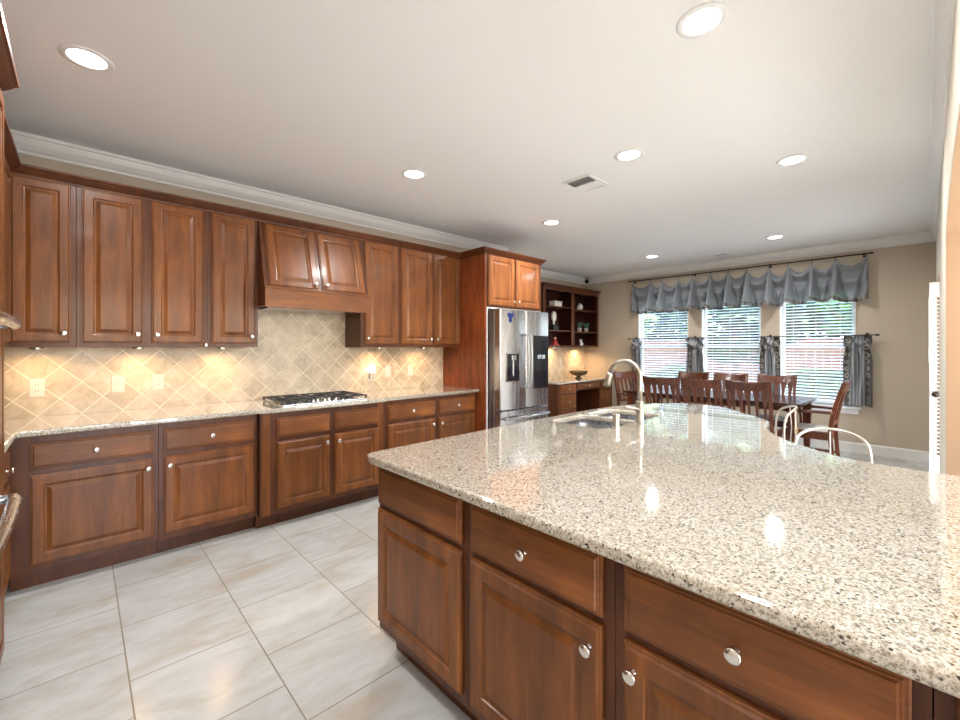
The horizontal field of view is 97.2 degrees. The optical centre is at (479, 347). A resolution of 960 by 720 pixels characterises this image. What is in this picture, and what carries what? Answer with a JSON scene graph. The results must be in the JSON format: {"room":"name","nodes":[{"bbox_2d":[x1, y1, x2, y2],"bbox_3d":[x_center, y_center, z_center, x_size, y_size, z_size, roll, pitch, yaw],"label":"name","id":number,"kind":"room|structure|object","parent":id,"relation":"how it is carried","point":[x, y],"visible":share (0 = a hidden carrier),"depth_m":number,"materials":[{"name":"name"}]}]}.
{"room":"kitchen","nodes":[
{"label":"kitchen","id":0,"kind":"room"},
{"bbox_2d":[4,153,468,419],"bbox_3d":[-1.905,0.000,4.309,5.250,2.740,0.820,0,0,-43],"label":"wall","id":1,"kind":"structure","parent":0,"point":[25,159],"depth_m":3.44,"materials":[{"name":"beige paint"}]},
{"bbox_2d":[8,174,75,346],"bbox_3d":[-2.757,-0.516,2.672,0.298,1.028,0.370,0,0,-43],"label":"upper cabinet","id":2,"kind":"object","parent":1,"relation":"attached to","point":[43,213],"visible":0.93,"depth_m":2.56,"materials":[{"name":"brown wood"}]},
{"bbox_2d":[29,347,43,348],"bbox_3d":[-2.797,0.004,2.668,0.068,0.012,0.068,0,0,-43],"label":"lamp","id":3,"kind":"object","parent":2,"relation":"attached to","point":[29,347],"visible":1,"depth_m":2.65,"materials":[{"name":"white plastic"}]},
{"bbox_2d":[76,187,207,346],"bbox_3d":[-2.389,-0.516,3.019,0.710,1.028,0.370,0,0,-43],"label":"upper cabinet","id":4,"kind":"object","parent":1,"relation":"attached to","point":[141,264],"visible":1,"depth_m":2.88,"materials":[{"name":"brown wood"}]},
{"bbox_2d":[4,310,442,418],"bbox_3d":[-1.933,0.063,3.712,4.086,0.786,0.008,0,0,-43],"label":"tile backsplash","id":5,"kind":"structure","parent":1,"relation":"attached to","point":[295,353],"depth_m":3.50,"materials":[{"name":"beige tile"}]},
{"bbox_2d":[29,379,44,396],"bbox_3d":[-2.909,0.266,2.778,0.072,0.118,0.008,0,0,-43],"label":"wall outlet","id":6,"kind":"object","parent":5,"relation":"attached to","point":[36,386],"visible":1,"depth_m":2.77,"materials":[{"name":"beige plastic"}]},
{"bbox_2d":[111,376,124,392],"bbox_3d":[-2.612,0.264,3.053,0.072,0.118,0.018,0,0,-43],"label":"light switch","id":7,"kind":"object","parent":5,"relation":"attached to","point":[117,382],"visible":1,"depth_m":3.05,"materials":[{"name":"beige plastic"}]},
{"bbox_2d":[152,374,163,389],"bbox_3d":[-2.447,0.262,3.215,0.072,0.118,0.008,0,0,-43],"label":"wall outlet","id":8,"kind":"object","parent":5,"relation":"attached to","point":[157,379],"visible":1,"depth_m":3.21,"materials":[{"name":"beige plastic"}]},
{"bbox_2d":[368,365,374,380],"bbox_3d":[-1.129,0.270,4.431,0.072,0.170,0.050,0,0,-43],"label":"night light","id":9,"kind":"object","parent":5,"relation":"attached to","point":[371,372],"visible":1,"depth_m":4.42,"materials":[{"name":"beige plastic"}]},
{"bbox_2d":[385,366,390,376],"bbox_3d":[-0.993,0.260,4.583,0.072,0.118,0.018,0,0,-43],"label":"light switch","id":10,"kind":"object","parent":5,"relation":"attached to","point":[387,368],"visible":1,"depth_m":4.58,"materials":[{"name":"beige plastic"}]},
{"bbox_2d":[407,365,412,375],"bbox_3d":[-0.789,0.258,4.782,0.072,0.118,0.008,0,0,-43],"label":"wall outlet","id":11,"kind":"object","parent":5,"relation":"attached to","point":[409,367],"visible":1,"depth_m":4.77,"materials":[{"name":"beige plastic"}]},
{"bbox_2d":[207,211,257,346],"bbox_3d":[-2.006,-0.516,3.381,0.348,1.028,0.370,0,0,-43],"label":"upper cabinet","id":12,"kind":"object","parent":1,"relation":"attached to","point":[232,241],"visible":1,"depth_m":3.26,"materials":[{"name":"brown wood"}]},
{"bbox_2d":[258,221,371,314],"bbox_3d":[-1.500,-0.672,3.752,0.907,0.716,0.526,0,0,-43],"label":"upper cabinet","id":13,"kind":"object","parent":1,"relation":"attached to","point":[300,270],"visible":0.98,"depth_m":3.56,"materials":[{"name":"brown wood"}]},
{"bbox_2d":[345,240,398,346],"bbox_3d":[-1.073,-0.516,4.263,0.425,1.028,0.370,0,0,-43],"label":"upper cabinet","id":14,"kind":"object","parent":1,"relation":"attached to","point":[380,327],"visible":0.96,"depth_m":4.15,"materials":[{"name":"brown wood"}]},
{"bbox_2d":[399,248,459,346],"bbox_3d":[-0.618,-0.516,4.693,0.824,1.028,0.370,0,0,-43],"label":"upper cabinet","id":15,"kind":"object","parent":1,"relation":"attached to","point":[429,284],"visible":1,"depth_m":4.55,"materials":[{"name":"brown wood"}]},
{"bbox_2d":[0,447,928,719],"bbox_3d":[1.966,1.430,2.615,8.650,0.120,8.700,0,0,-43],"label":"floor","id":16,"kind":"structure","parent":0,"point":[277,621],"depth_m":2.00,"materials":[{"name":"tile"}]},
{"bbox_2d":[0,1,21,663],"bbox_3d":[-1.719,0.123,1.069,0.766,2.494,1.425,0,0,-43],"label":"oven tower","id":17,"kind":"object","parent":16,"relation":"on","point":[9,80],"visible":1,"depth_m":1.63,"materials":[{"name":"brown wood"}]},
{"bbox_2d":[4,449,17,596],"bbox_3d":[-2.495,0.931,1.814,0.662,0.878,0.813,0,0,-43],"label":"base cabinet","id":18,"kind":"object","parent":16,"relation":"on","point":[7,488],"visible":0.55,"depth_m":2.13,"materials":[{"name":"brown wood"}]},
{"bbox_2d":[8,424,157,591],"bbox_3d":[-2.513,0.931,2.721,0.654,0.878,0.628,0,0,-43],"label":"base cabinet","id":19,"kind":"object","parent":16,"relation":"on","point":[89,502],"visible":0.94,"depth_m":2.50,"materials":[{"name":"brown wood"}]},
{"bbox_2d":[157,414,256,552],"bbox_3d":[-2.060,0.931,3.150,0.589,0.878,0.628,0,0,-43],"label":"base cabinet","id":20,"kind":"object","parent":16,"relation":"on","point":[207,468],"visible":0.94,"depth_m":2.93,"materials":[{"name":"brown wood"}]},
{"bbox_2d":[254,402,383,528],"bbox_3d":[-1.448,0.931,3.693,1.038,0.878,0.680,0,0,-43],"label":"base cabinet","id":21,"kind":"object","parent":16,"relation":"on","point":[311,461],"visible":0.9,"depth_m":3.40,"materials":[{"name":"brown wood"}]},
{"bbox_2d":[378,467,478,719],"bbox_3d":[-0.031,0.931,1.855,0.620,0.878,0.588,0,0,-43],"label":"base cabinet","id":22,"kind":"object","parent":16,"relation":"on","point":[423,530],"visible":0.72,"depth_m":1.59,"materials":[{"name":"brown wood"}]},
{"bbox_2d":[384,392,475,449],"bbox_3d":[-0.657,0.931,4.477,1.178,0.878,0.628,0,0,-43],"label":"base cabinet","id":23,"kind":"object","parent":16,"relation":"on","point":[416,420],"visible":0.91,"depth_m":4.21,"materials":[{"name":"brown wood"}]},
{"bbox_2d":[4,385,478,452],"bbox_3d":[-1.450,0.473,3.201,4.084,0.035,1.395,0,0,-43],"label":"countertop","id":24,"kind":"structure","parent":23,"relation":"on","point":[59,424],"depth_m":2.92,"materials":[{"name":"beige stone"}]},
{"bbox_2d":[263,391,366,405],"bbox_3d":[-1.425,0.435,3.676,0.729,0.040,0.474,0,0,-43],"label":"gas cooktop","id":25,"kind":"object","parent":24,"relation":"in","point":[320,397],"visible":1,"depth_m":3.60,"materials":[{"name":"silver metal"}]},
{"bbox_2d":[443,246,545,430],"bbox_3d":[0.170,0.143,5.168,1.067,2.453,0.780,0,0,-43],"label":"tall cabinet","id":26,"kind":"object","parent":16,"relation":"on","point":[490,278],"visible":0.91,"depth_m":4.77,"materials":[{"name":"brown wood"}]},
{"bbox_2d":[488,308,549,428],"bbox_3d":[0.258,0.465,5.060,0.855,1.770,0.920,0,0,-43],"label":"refrigerator","id":27,"kind":"object","parent":16,"relation":"on","point":[517,349],"visible":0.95,"depth_m":4.66,"materials":[{"name":"grey metal"}]},
{"bbox_2d":[508,312,513,322],"bbox_3d":[0.335,-0.324,4.596,0.095,0.117,0.004,0,0,-43],"label":"magnet","id":28,"kind":"object","parent":27,"relation":"attached to","point":[511,315],"visible":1,"depth_m":4.59,"materials":[{"name":"blue plastic"}]},
{"bbox_2d":[469,503,615,719],"bbox_3d":[0.348,0.931,1.433,0.650,0.878,0.542,0,0,-43],"label":"base cabinet","id":29,"kind":"object","parent":16,"relation":"on","point":[542,606],"visible":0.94,"depth_m":1.20,"materials":[{"name":"brown wood"}]},
{"bbox_2d":[544,380,611,416],"bbox_3d":[1.709,0.987,7.642,1.713,0.767,0.620,0,0,-43],"label":"base cabinet","id":30,"kind":"object","parent":16,"relation":"on","point":[573,397],"visible":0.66,"depth_m":7.34,"materials":[{"name":"brown wood"}]},
{"bbox_2d":[548,376,613,384],"bbox_3d":[1.697,0.586,7.642,1.726,0.032,0.605,0,0,-43],"label":"countertop","id":31,"kind":"structure","parent":30,"relation":"on","point":[558,381],"depth_m":7.53,"materials":[{"name":"beige stone"}]},
{"bbox_2d":[569,370,587,378],"bbox_3d":[1.818,0.497,7.801,0.336,0.143,0.336,0,0,-43],"label":"footed bowl","id":32,"kind":"object","parent":31,"relation":"on","point":[578,373],"visible":1,"depth_m":7.71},
{"bbox_2d":[613,370,658,405],"bbox_3d":[2.384,0.867,6.494,0.555,1.006,0.564,0,0,-19],"label":"armchair","id":33,"kind":"object","parent":16,"relation":"on","point":[617,375],"visible":0.4,"depth_m":6.68,"materials":[{"name":"brown wood"}]},
{"bbox_2d":[643,375,679,403],"bbox_3d":[2.457,0.867,5.529,0.564,1.006,0.450,0,0,-43],"label":"dining chair","id":34,"kind":"object","parent":16,"relation":"on","point":[648,382],"visible":0.33,"depth_m":5.36,"materials":[{"name":"brown wood"}]},
{"bbox_2d":[676,371,709,404],"bbox_3d":[3.104,0.867,6.333,0.564,1.006,0.450,0,0,-43],"label":"dining chair","id":35,"kind":"object","parent":16,"relation":"on","point":[689,375],"visible":0.27,"depth_m":6.50,"materials":[{"name":"brown wood"}]},
{"bbox_2d":[681,377,723,407],"bbox_3d":[2.790,0.867,5.176,0.564,1.006,0.450,0,0,-43],"label":"dining chair","id":36,"kind":"object","parent":16,"relation":"on","point":[716,385],"visible":0.38,"depth_m":5.00,"materials":[{"name":"brown wood"}]},
{"bbox_2d":[623,386,816,446],"bbox_3d":[3.083,0.990,5.597,0.970,0.760,2.040,0,0,-43],"label":"dining table","id":37,"kind":"object","parent":16,"relation":"on","point":[779,401],"visible":0.41,"depth_m":5.16,"materials":[{"name":"brown wood"}]},
{"bbox_2d":[712,372,747,413],"bbox_3d":[3.455,0.867,5.963,0.564,1.006,0.450,0,0,-43],"label":"dining chair","id":38,"kind":"object","parent":16,"relation":"on","point":[736,377],"visible":0.28,"depth_m":6.12,"materials":[{"name":"brown wood"}]},
{"bbox_2d":[725,379,782,437],"bbox_3d":[3.123,0.867,4.824,0.564,1.006,0.450,0,0,-43],"label":"dining chair","id":39,"kind":"object","parent":16,"relation":"on","point":[731,387],"visible":0.48,"depth_m":4.64,"materials":[{"name":"brown wood"}]},
{"bbox_2d":[616,562,931,719],"bbox_3d":[0.719,0.931,1.040,0.650,0.878,0.534,0,0,-43],"label":"base cabinet","id":40,"kind":"object","parent":16,"relation":"on","point":[682,654],"visible":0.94,"depth_m":0.85,"materials":[{"name":"brown wood"}]},
{"bbox_2d":[753,374,796,426],"bbox_3d":[3.840,0.867,5.556,0.564,1.006,0.450,0,0,-43],"label":"dining chair","id":41,"kind":"object","parent":16,"relation":"on","point":[791,380],"visible":0.39,"depth_m":5.64,"materials":[{"name":"brown wood"}]},
{"bbox_2d":[754,414,787,420],"bbox_3d":[3.787,0.905,5.506,0.380,0.036,0.410,0,0,-43],"label":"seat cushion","id":42,"kind":"object","parent":41,"relation":"on","point":[780,418],"depth_m":5.42,"materials":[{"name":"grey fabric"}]},
{"bbox_2d":[775,405,798,441],"bbox_3d":[2.171,0.896,3.196,0.379,0.938,0.360,0,0,27],"label":"bar stool","id":43,"kind":"object","parent":16,"relation":"on","point":[794,410],"visible":0.3,"depth_m":3.12,"materials":[{"name":"white metal"}]},
{"bbox_2d":[784,380,850,456],"bbox_3d":[3.836,0.867,4.807,0.555,1.006,0.564,0,0,-43],"label":"armchair","id":44,"kind":"object","parent":16,"relation":"on","point":[836,409],"visible":0.65,"depth_m":4.66,"materials":[{"name":"brown wood"}]},
{"bbox_2d":[786,423,827,431],"bbox_3d":[3.787,0.905,4.859,0.410,0.036,0.380,0,0,-43],"label":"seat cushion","id":45,"kind":"object","parent":44,"relation":"on","point":[801,426],"depth_m":4.77,"materials":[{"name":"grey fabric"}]},
{"bbox_2d":[794,427,872,462],"bbox_3d":[1.895,0.911,2.275,0.360,0.908,0.379,0,0,37],"label":"bar stool","id":46,"kind":"object","parent":16,"relation":"on","point":[819,428],"visible":0.16,"depth_m":2.40,"materials":[{"name":"white metal"}]},
{"bbox_2d":[932,688,959,719],"bbox_3d":[1.107,0.931,0.630,0.650,0.878,0.592,0,0,-43],"label":"base cabinet","id":47,"kind":"object","parent":16,"relation":"on","point":[945,706],"visible":0.02,"depth_m":0.65,"materials":[{"name":"brown wood"}]},
{"bbox_3d":[1.288,0.933,1.978,1.450,0.875,2.306,0,0,-43],"label":"cabinet","id":48,"kind":"object","parent":16,"relation":"on","visible":0},
{"bbox_2d":[367,403,959,698],"bbox_3d":[1.319,0.473,1.891,2.745,0.035,2.495,0,0,-43],"label":"countertop","id":49,"kind":"structure","parent":48,"relation":"on","point":[858,559],"depth_m":1.16,"materials":[{"name":"beige stone"}]},
{"bbox_2d":[566,414,649,428],"bbox_3d":[0.840,0.583,2.755,0.779,0.180,0.414,0,0,-43],"label":"double sink","id":50,"kind":"object","parent":49,"relation":"in","point":[587,423],"visible":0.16,"depth_m":2.86,"materials":[{"name":"silver metal"}]},
{"bbox_2d":[566,420,621,428],"bbox_3d":[0.704,0.583,2.626,0.404,0.180,0.414,0,0,-43],"label":"basin","id":51,"kind":"object","parent":50,"relation":"in","point":[587,423],"depth_m":2.83,"materials":[{"name":"silver metal"}]},
{"bbox_2d":[593,414,649,424],"bbox_3d":[0.983,0.583,2.890,0.384,0.180,0.414,0,0,-43],"label":"basin","id":52,"kind":"object","parent":50,"relation":"in","point":[627,417],"depth_m":3.03,"materials":[{"name":"silver metal"}]},
{"bbox_2d":[612,413,619,427],"bbox_3d":[0.777,0.417,2.417,0.048,0.077,0.048,0,0,-43],"label":"soap dispenser","id":53,"kind":"object","parent":49,"relation":"on","point":[616,417],"visible":1,"depth_m":2.40,"materials":[{"name":"silver metal"}]},
{"bbox_2d":[603,359,644,424],"bbox_3d":[0.848,0.263,2.562,0.147,0.386,0.269,0,0,-43],"label":"kitchen faucet","id":54,"kind":"object","parent":49,"relation":"on","point":[639,408],"visible":1,"depth_m":2.51,"materials":[{"name":"silver metal"}]},
{"bbox_2d":[0,0,929,277],"bbox_3d":[1.966,-1.430,2.615,8.650,0.120,8.700,0,0,-43],"label":"ceiling","id":55,"kind":"structure","parent":0,"point":[501,104],"depth_m":2.38,"materials":[{"name":"white paint"}]},
{"bbox_2d":[57,44,114,72],"bbox_3d":[-1.863,-1.367,2.006,0.200,0.006,0.200,0,0,-43],"label":"recessed light","id":56,"kind":"object","parent":55,"relation":"in","point":[81,56],"visible":1,"depth_m":2.00,"materials":[{"name":"white paint"}]},
{"bbox_2d":[401,169,426,178],"bbox_3d":[-0.521,-1.367,3.340,0.200,0.006,0.200,0,0,-43],"label":"recessed light","id":57,"kind":"object","parent":55,"relation":"in","point":[408,173],"visible":1,"depth_m":3.33,"materials":[{"name":"white paint"}]},
{"bbox_2d":[542,220,560,224],"bbox_3d":[0.783,-1.367,4.636,0.200,0.006,0.200,0,0,-43],"label":"recessed light","id":58,"kind":"object","parent":55,"relation":"in","point":[548,222],"visible":1,"depth_m":4.63,"materials":[{"name":"white paint"}]},
{"bbox_2d":[562,174,609,192],"bbox_3d":[0.885,-1.364,3.533,0.320,0.011,0.260,0,0,-43],"label":"ceiling vent","id":59,"kind":"object","parent":55,"relation":"in","point":[588,182],"visible":1,"depth_m":3.52,"materials":[{"name":"white metal"}]},
{"bbox_2d":[614,148,643,161],"bbox_3d":[1.061,-1.367,3.010,0.200,0.006,0.200,0,0,-43],"label":"recessed light","id":60,"kind":"object","parent":55,"relation":"in","point":[626,155],"visible":1,"depth_m":3.01,"materials":[{"name":"white paint"}]},
{"bbox_2d":[645,255,658,257],"bbox_3d":[2.589,-1.367,6.368,0.200,0.006,0.200,0,0,-43],"label":"recessed light","id":61,"kind":"object","parent":55,"relation":"in","point":[649,256],"visible":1,"depth_m":6.35,"materials":[{"name":"white paint"}]},
{"bbox_2d":[676,2,729,38],"bbox_3d":[0.931,-1.367,1.775,0.200,0.006,0.200,0,0,-43],"label":"recessed light","id":62,"kind":"object","parent":55,"relation":"in","point":[702,20],"visible":1,"depth_m":1.77,"materials":[{"name":"white paint"}]},
{"bbox_2d":[702,253,729,257],"bbox_3d":[3.502,-1.364,6.296,0.120,0.011,0.360,0,0,-43],"label":"ceiling vent","id":63,"kind":"object","parent":55,"relation":"in","point":[724,253],"visible":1,"depth_m":6.27,"materials":[{"name":"white metal"}]},
{"bbox_2d":[765,235,784,238],"bbox_3d":[3.658,-1.367,5.245,0.200,0.006,0.200,0,0,-43],"label":"recessed light","id":64,"kind":"object","parent":55,"relation":"in","point":[774,236],"visible":1,"depth_m":5.25,"materials":[{"name":"white paint"}]},
{"bbox_2d":[776,154,809,165],"bbox_3d":[2.283,-1.367,3.091,0.200,0.006,0.200,0,0,-43],"label":"recessed light","id":65,"kind":"object","parent":55,"relation":"in","point":[797,158],"visible":1,"depth_m":3.09,"materials":[{"name":"white paint"}]},
{"bbox_2d":[541,277,585,378],"bbox_3d":[0.971,0.000,7.489,3.300,2.740,0.150,0,0,-43],"label":"wall","id":66,"kind":"structure","parent":0,"point":[543,279],"depth_m":7.93,"materials":[{"name":"beige paint"}]},
{"bbox_2d":[548,347,585,378],"bbox_3d":[1.487,0.283,7.867,1.729,0.571,0.008,0,0,-43],"label":"tile backsplash","id":67,"kind":"structure","parent":66,"relation":"attached to","point":[573,358],"depth_m":7.98,"materials":[{"name":"beige tile"}]},
{"bbox_2d":[541,282,600,346],"bbox_3d":[1.575,-0.542,7.708,1.770,1.080,0.359,0,0,-43],"label":"upper cabinet","id":68,"kind":"object","parent":66,"relation":"attached to","point":[568,315],"visible":0.76,"depth_m":7.78,"materials":[{"name":"brown wood"}]},
{"bbox_2d":[549,311,558,329],"bbox_3d":[1.299,-0.473,7.448,0.150,0.340,0.100,0,0,-43],"label":"ornament","id":69,"kind":"object","parent":68,"relation":"on","point":[553,326],"visible":0.88,"depth_m":7.41,"materials":[{"name":"white ceramic"}]},
{"bbox_2d":[551,337,558,344],"bbox_3d":[1.320,-0.105,7.440,0.190,0.160,0.133,0,0,-43],"label":"figurine","id":70,"kind":"object","parent":68,"relation":"on","point":[554,341],"visible":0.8,"depth_m":7.40,"materials":[{"name":"red ceramic"}]},
{"bbox_2d":[549,300,561,306],"bbox_3d":[1.343,-0.779,7.489,0.230,0.120,0.130,0,0,-43],"label":"lidded box","id":71,"kind":"object","parent":68,"relation":"on","point":[553,303],"visible":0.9,"depth_m":7.42,"materials":[{"name":"white ceramic"}]},
{"bbox_2d":[576,303,582,309],"bbox_3d":[1.888,-0.769,8.004,0.124,0.140,0.124,0,0,-43],"label":"ginger jar","id":72,"kind":"object","parent":68,"relation":"on","point":[579,306],"visible":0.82,"depth_m":7.96,"materials":[{"name":"white ceramic"}]},
{"bbox_2d":[577,322,582,331],"bbox_3d":[1.888,-0.394,7.993,0.121,0.194,0.148,0,0,10],"label":"potted plant","id":73,"kind":"object","parent":68,"relation":"on","point":[579,325],"visible":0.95,"depth_m":7.97,"materials":[{"name":"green plant"}]},
{"bbox_2d":[583,323,588,331],"bbox_3d":[2.051,-0.394,8.160,0.157,0.194,0.124,0,0,-17],"label":"potted plant","id":74,"kind":"object","parent":68,"relation":"on","point":[585,325],"visible":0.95,"depth_m":8.13,"materials":[{"name":"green plant"}]},
{"bbox_2d":[586,241,935,451],"bbox_3d":[5.070,0.000,5.446,0.150,2.740,8.450,0,0,-43],"label":"wall","id":75,"kind":"structure","parent":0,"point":[896,308],"depth_m":5.34,"materials":[{"name":"beige paint"}]},
{"bbox_2d":[638,311,687,386],"bbox_3d":[3.195,0.040,7.378,0.180,1.661,0.967,0,0,-43],"label":"window","id":76,"kind":"structure","parent":75,"relation":"attached to","point":[639,315],"depth_m":7.68,"materials":[{"name":"white paint"}]},
{"bbox_2d":[640,310,686,387],"bbox_3d":[3.199,-0.007,7.381,0.056,1.538,0.839,0,0,-43],"label":"window blind","id":77,"kind":"object","parent":75,"relation":"attached to","point":[678,312],"visible":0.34,"depth_m":7.37,"materials":[{"name":"white plastic"}]},
{"bbox_2d":[701,306,760,371],"bbox_3d":[3.919,0.040,6.612,0.180,1.661,0.927,0,0,-43],"label":"window","id":78,"kind":"structure","parent":75,"relation":"attached to","point":[702,310],"depth_m":6.88,"materials":[{"name":"white paint"}]},
{"bbox_2d":[703,305,759,392],"bbox_3d":[3.922,-0.007,6.616,0.056,1.538,0.799,0,0,-43],"label":"window blind","id":79,"kind":"object","parent":75,"relation":"attached to","point":[712,310],"visible":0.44,"depth_m":6.60,"materials":[{"name":"white plastic"}]},
{"bbox_2d":[628,252,873,283],"bbox_3d":[3.849,-1.193,6.538,0.120,0.060,3.293,0,0,-43],"label":"curtain rod","id":80,"kind":"object","parent":75,"relation":"attached to","point":[865,253],"visible":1,"depth_m":6.19,"materials":[{"name":"brown metal"}]},
{"bbox_2d":[631,255,867,313],"bbox_3d":[3.766,-0.883,6.441,0.367,0.587,3.154,0,0,-43],"label":"window valance","id":81,"kind":"object","parent":80,"relation":"hanging from","point":[839,282],"visible":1,"depth_m":6.20,"materials":[{"name":"grey fabric"}]},
{"bbox_2d":[628,333,879,338],"bbox_3d":[3.874,-0.158,6.531,0.094,0.060,3.358,0,0,-43],"label":"curtain rod","id":82,"kind":"object","parent":75,"relation":"attached to","point":[867,334],"visible":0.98,"depth_m":6.18,"materials":[{"name":"brown metal"}]},
{"bbox_2d":[631,339,641,388],"bbox_3d":[2.817,0.300,7.610,0.191,0.906,0.193,0,0,-43],"label":"cafe curtain","id":83,"kind":"object","parent":82,"relation":"hanging from","point":[636,354],"visible":0.57,"depth_m":7.59,"materials":[{"name":"grey fabric"}]},
{"bbox_2d":[685,338,703,388],"bbox_3d":[3.495,0.300,6.892,0.204,0.906,0.277,0,0,-41],"label":"cafe curtain","id":84,"kind":"object","parent":82,"relation":"hanging from","point":[694,362],"visible":0.59,"depth_m":6.87,"materials":[{"name":"grey fabric"}]},
{"bbox_2d":[759,337,780,394],"bbox_3d":[4.207,0.300,6.137,0.182,0.906,0.263,0,0,-43],"label":"cafe curtain","id":85,"kind":"object","parent":82,"relation":"hanging from","point":[769,359],"visible":0.63,"depth_m":6.13,"materials":[{"name":"grey fabric"}]},
{"bbox_2d":[843,335,872,406],"bbox_3d":[4.862,0.300,5.445,0.181,0.906,0.288,0,0,-43],"label":"cafe curtain","id":86,"kind":"object","parent":82,"relation":"hanging from","point":[857,359],"visible":0.95,"depth_m":5.43,"materials":[{"name":"grey fabric"}]},
{"bbox_2d":[781,300,853,404],"bbox_3d":[4.649,-0.007,5.847,0.056,1.538,0.796,0,0,-43],"label":"window blind","id":87,"kind":"object","parent":75,"relation":"attached to","point":[793,305],"visible":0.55,"depth_m":5.84,"materials":[{"name":"white plastic"}]},
{"bbox_2d":[780,302,860,413],"bbox_3d":[4.645,0.040,5.844,0.180,1.661,0.924,0,0,-43],"label":"window","id":88,"kind":"structure","parent":75,"relation":"attached to","point":[851,409],"depth_m":5.80,"materials":[{"name":"white paint"}]},
{"bbox_2d":[782,434,928,462],"bbox_3d":[3.746,1.305,6.726,0.015,0.130,4.770,0,0,-43],"label":"baseboard","id":89,"kind":"structure","parent":75,"relation":"attached to","point":[885,451],"depth_m":5.36,"materials":[{"name":"white paint"}]},
{"bbox_2d":[936,0,959,475],"bbox_3d":[2.926,0.000,2.560,6.930,2.740,0.160,0,0,-43],"label":"wall","id":90,"kind":"structure","parent":0,"point":[948,226],"depth_m":2.43,"materials":[{"name":"beige paint"}]},
{"bbox_2d":[10,129,934,284],"bbox_3d":[1.966,-1.312,2.615,8.250,0.115,8.300,0,0,-43],"label":"trim","id":91,"kind":"structure","parent":90,"relation":"attached to","point":[25,143],"depth_m":3.99,"materials":[{"name":"white paint"}]},
{"bbox_2d":[929,282,938,472],"bbox_3d":[4.849,0.350,3.985,0.118,2.020,0.854,0,0,-43],"label":"door","id":92,"kind":"structure","parent":90,"relation":"in","point":[934,286],"depth_m":4.28,"materials":[{"name":"white paint"}]},
{"bbox_2d":[928,0,955,240],"bbox_3d":[2.850,-1.312,2.640,6.930,0.115,0.062,0,0,-43],"label":"trim","id":93,"kind":"structure","parent":90,"relation":"attached to","point":[942,12],"depth_m":2.13,"materials":[{"name":"white paint"}]},
{"bbox_3d":[-0.805,0.000,-0.568,0.150,2.740,7.780,0,0,-43],"label":"wall","id":94,"kind":"structure","parent":0,"visible":0},
{"bbox_2d":[4,156,10,346],"bbox_3d":[-2.701,-0.516,2.015,0.640,1.028,1.394,0,0,-43],"label":"upper cabinet","id":95,"kind":"object","parent":94,"relation":"attached to","point":[7,173],"visible":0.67,"depth_m":2.30,"materials":[{"name":"brown wood"}]},
{"bbox_2d":[4,112,460,258],"bbox_3d":[-1.125,-1.049,3.290,3.490,0.062,1.067,0,0,-43],"label":"crown molding","id":96,"kind":"structure","parent":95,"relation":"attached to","point":[16,167],"depth_m":3.02,"materials":[{"name":"brown wood"}]},
{"label":"outside","id":97,"kind":"structure","parent":0,"visible":0},
{"bbox_3d":[12.270,1.645,14.351,22.450,0.150,32.000,0,0,-43],"label":"ground","id":98,"kind":"structure","parent":97,"visible":0},
{"bbox_2d":[644,312,659,336],"bbox_3d":[4.361,-0.499,14.584,2.659,4.150,3.548,0,0,-43],"label":"tree","id":99,"kind":"object","parent":98,"relation":"on","point":[645,318],"visible":0.02,"depth_m":13.78,"materials":[{"name":"green plant"}]},
{"bbox_2d":[644,310,686,340],"bbox_3d":[6.885,-1.229,17.887,3.127,5.610,5.338,0,0,-43],"label":"tree","id":100,"kind":"object","parent":98,"relation":"on","point":[665,317],"visible":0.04,"depth_m":16.50,"materials":[{"name":"green plant"}]},
{"bbox_2d":[648,363,685,386],"bbox_3d":[5.487,1.060,11.940,1.156,1.266,1.949,0,0,-43],"label":"bush","id":101,"kind":"object","parent":98,"relation":"on","point":[673,363],"visible":0.06,"depth_m":11.95,"materials":[{"name":"green plant"}]},
{"bbox_2d":[673,302,807,381],"bbox_3d":[6.960,-0.193,11.580,2.631,3.538,3.246,0,0,-43],"label":"tree","id":102,"kind":"object","parent":98,"relation":"on","point":[785,302],"visible":0.25,"depth_m":11.07,"materials":[{"name":"green plant"}]},
{"bbox_2d":[644,338,844,399],"bbox_3d":[9.660,0.660,11.952,0.060,1.820,14.100,0,0,-43],"label":"fence","id":103,"kind":"object","parent":98,"relation":"on","point":[838,338],"visible":0.12,"depth_m":13.05,"materials":[{"name":"brown wood"}]},
{"bbox_2d":[718,302,827,343],"bbox_3d":[11.951,-1.695,17.078,3.115,6.542,5.276,0,0,-43],"label":"tree","id":104,"kind":"object","parent":98,"relation":"on","point":[806,302],"visible":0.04,"depth_m":16.06,"materials":[{"name":"green plant"}]},
{"bbox_2d":[785,367,842,399],"bbox_3d":[7.982,1.073,9.888,1.178,1.214,1.922,0,0,-43],"label":"bush","id":105,"kind":"object","parent":98,"relation":"on","point":[805,367],"visible":0.22,"depth_m":9.82,"materials":[{"name":"green plant"}]},
{"bbox_2d":[801,302,851,358],"bbox_3d":[12.285,-1.319,12.086,3.072,5.789,5.335,0,0,-43],"label":"tree","id":106,"kind":"object","parent":98,"relation":"on","point":[809,302],"visible":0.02,"depth_m":13.26,"materials":[{"name":"green plant"}]},
{"bbox_2d":[806,299,851,339],"bbox_3d":[8.883,-0.481,8.679,2.761,4.114,3.511,0,0,-43],"label":"tree","id":107,"kind":"object","parent":98,"relation":"on","point":[830,299],"visible":0.02,"depth_m":9.35,"materials":[{"name":"green plant"}]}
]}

